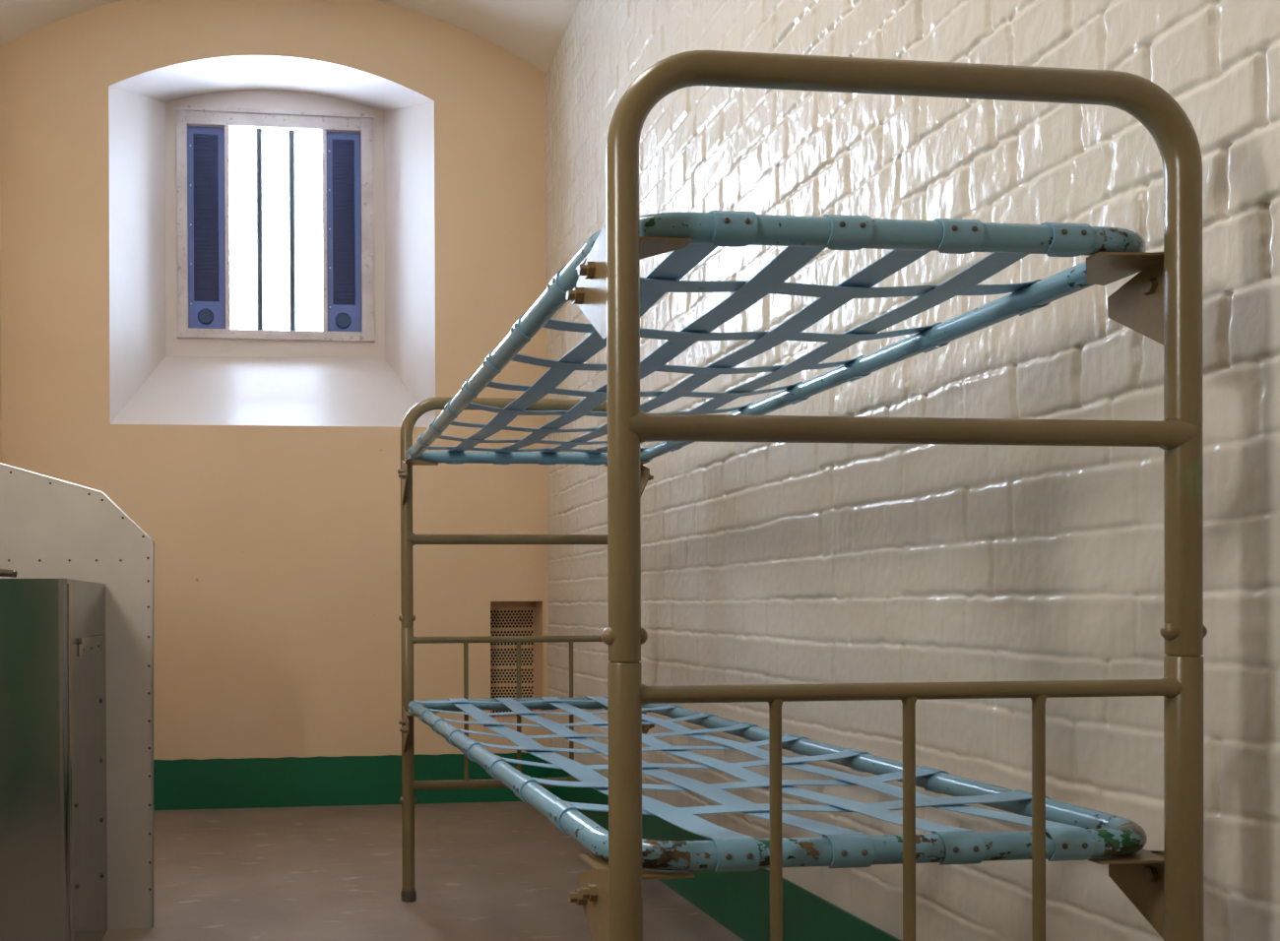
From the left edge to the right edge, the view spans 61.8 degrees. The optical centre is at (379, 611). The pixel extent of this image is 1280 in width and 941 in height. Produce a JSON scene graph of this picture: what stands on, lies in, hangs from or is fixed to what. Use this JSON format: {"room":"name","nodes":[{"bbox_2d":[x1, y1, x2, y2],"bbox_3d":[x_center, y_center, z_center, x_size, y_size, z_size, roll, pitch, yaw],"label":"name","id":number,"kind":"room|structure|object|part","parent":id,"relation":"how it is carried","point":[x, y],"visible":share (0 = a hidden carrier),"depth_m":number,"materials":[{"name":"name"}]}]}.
{"room":"prison interior","nodes":[
{"label":"prison interior","id":0,"kind":"room"},
{"bbox_2d":[0,231,1,462],"bbox_3d":[-1.310,-0.712,1.382,0.120,3.130,5.559,0,0,-6],"label":"wall","id":1,"kind":"structure","parent":0,"point":[0,231],"depth_m":4.12,"materials":[{"name":"beige paint"}]},
{"bbox_2d":[0,0,548,760],"bbox_3d":[-0.433,-0.933,4.504,2.474,3.590,0.520,0,0,-6],"label":"wall","id":2,"kind":"structure","parent":0,"point":[262,476],"depth_m":4.28,"materials":[{"name":"beige paint"}]},
{"bbox_2d":[175,104,375,342],"bbox_3d":[-0.475,-1.772,4.705,0.903,1.050,0.075,0,0,-6],"label":"window","id":3,"kind":"structure","parent":2,"relation":"in","point":[202,132],"depth_m":4.69,"materials":[{"name":"white paint"}]},
{"bbox_3d":[-0.793,-1.350,4.669,0.072,0.072,0.014,0,0,-6],"label":"ventilator knob","id":4,"kind":"part","parent":3,"relation":"part of","materials":[{"name":"blue metal"}]},
{"bbox_3d":[-0.790,-1.753,4.675,0.170,0.928,0.004,0,0,-6],"label":"ventilator panel","id":5,"kind":"part","parent":3,"relation":"part of","materials":[{"name":"blue metal"}]},
{"bbox_3d":[-0.478,-1.755,4.739,0.425,0.928,0.005,0,0,-6],"label":"glass pane","id":6,"kind":"part","parent":3,"relation":"part of","materials":[{"name":"glass"}]},
{"bbox_3d":[-0.167,-1.348,4.732,0.072,0.072,0.014,0,0,-6],"label":"ventilator knob","id":7,"kind":"part","parent":3,"relation":"part of","materials":[{"name":"blue metal"}]},
{"bbox_3d":[-0.164,-1.756,4.739,0.160,0.928,0.004,0,0,-6],"label":"ventilator panel","id":8,"kind":"part","parent":3,"relation":"part of","materials":[{"name":"blue metal"}]},
{"bbox_2d":[153,752,547,810],"bbox_3d":[-0.398,0.709,4.253,2.254,0.208,0.006,0,0,-6],"label":"baseboard","id":9,"kind":"structure","parent":2,"relation":"attached to","point":[319,781],"depth_m":4.26,"materials":[{"name":"green paint"}]},
{"bbox_2d":[490,601,535,715],"bbox_3d":[0.571,0.205,4.495,0.225,0.496,0.042,0,0,-6],"label":"air vent","id":10,"kind":"object","parent":2,"relation":"in","point":[508,618],"visible":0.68,"depth_m":4.48,"materials":[{"name":"beige metal"}]},
{"bbox_2d":[0,0,579,73],"bbox_3d":[-0.137,-2.427,1.492,2.314,0.314,5.559,0,0,-6],"label":"ceiling","id":11,"kind":"structure","parent":0,"point":[532,31],"depth_m":4.12,"materials":[{"name":"beige paint"}]},
{"bbox_2d":[101,801,743,940],"bbox_3d":[-0.124,0.876,1.549,2.494,0.100,5.839,0,0,-6],"label":"floor","id":12,"kind":"structure","parent":0,"point":[501,870],"depth_m":3.11,"materials":[{"name":"paint"}]},
{"bbox_2d":[0,569,107,940],"bbox_3d":[-0.980,0.364,2.364,0.621,0.924,0.498,0,0,-6],"label":"cabinet","id":13,"kind":"object","parent":12,"relation":"on","point":[53,821],"visible":1,"depth_m":2.14,"materials":[{"name":"silver metal"}]},
{"bbox_3d":[-0.860,-0.083,2.203,0.182,0.030,0.043,0,0,12],"label":"tap lever","id":14,"kind":"part","parent":13,"relation":"part of","materials":[{"name":"silver metal"}]},
{"bbox_2d":[0,462,154,929],"bbox_3d":[-0.973,0.167,2.627,0.776,1.316,0.026,0,0,-6],"label":"privacy screen","id":15,"kind":"object","parent":12,"relation":"on","point":[51,528],"visible":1,"depth_m":2.65,"materials":[{"name":"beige metal"}]},
{"bbox_2d":[397,50,1207,940],"bbox_3d":[0.494,0.107,2.022,0.717,1.425,1.855,0,0,-6],"label":"bunk bed","id":16,"kind":"object","parent":12,"relation":"on","point":[1162,303],"visible":1,"depth_m":1.14,"materials":[{"name":"brown metal"}]},
{"bbox_3d":[0.401,-0.284,2.921,0.684,0.651,0.037,0,0,-6],"label":"frame","id":17,"kind":"part","parent":16,"relation":"part of","materials":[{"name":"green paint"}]},
{"bbox_3d":[0.405,0.420,2.924,0.685,0.768,0.035,0,0,-6],"label":"frame","id":18,"kind":"part","parent":16,"relation":"part of","materials":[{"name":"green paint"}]},
{"bbox_3d":[0.583,-0.275,1.119,0.684,0.651,0.037,0,0,-6],"label":"frame","id":19,"kind":"part","parent":16,"relation":"part of","materials":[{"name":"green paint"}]},
{"bbox_3d":[0.587,0.428,1.123,0.685,0.768,0.035,0,0,-6],"label":"frame","id":20,"kind":"part","parent":16,"relation":"part of","materials":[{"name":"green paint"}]},
{"bbox_2d":[545,0,1279,940],"bbox_3d":[0.998,-0.731,1.620,0.028,3.160,5.569,0,0,-6],"label":"wall","id":21,"kind":"structure","parent":0,"point":[762,563],"depth_m":1.74,"materials":[{"name":"beige brick"}]},
{"bbox_2d":[547,762,900,940],"bbox_3d":[0.999,0.717,1.619,0.008,0.206,5.515,0,0,-6],"label":"baseboard","id":22,"kind":"structure","parent":21,"relation":"attached to","point":[738,901],"depth_m":2.52,"materials":[{"name":"green paint"}]}
]}

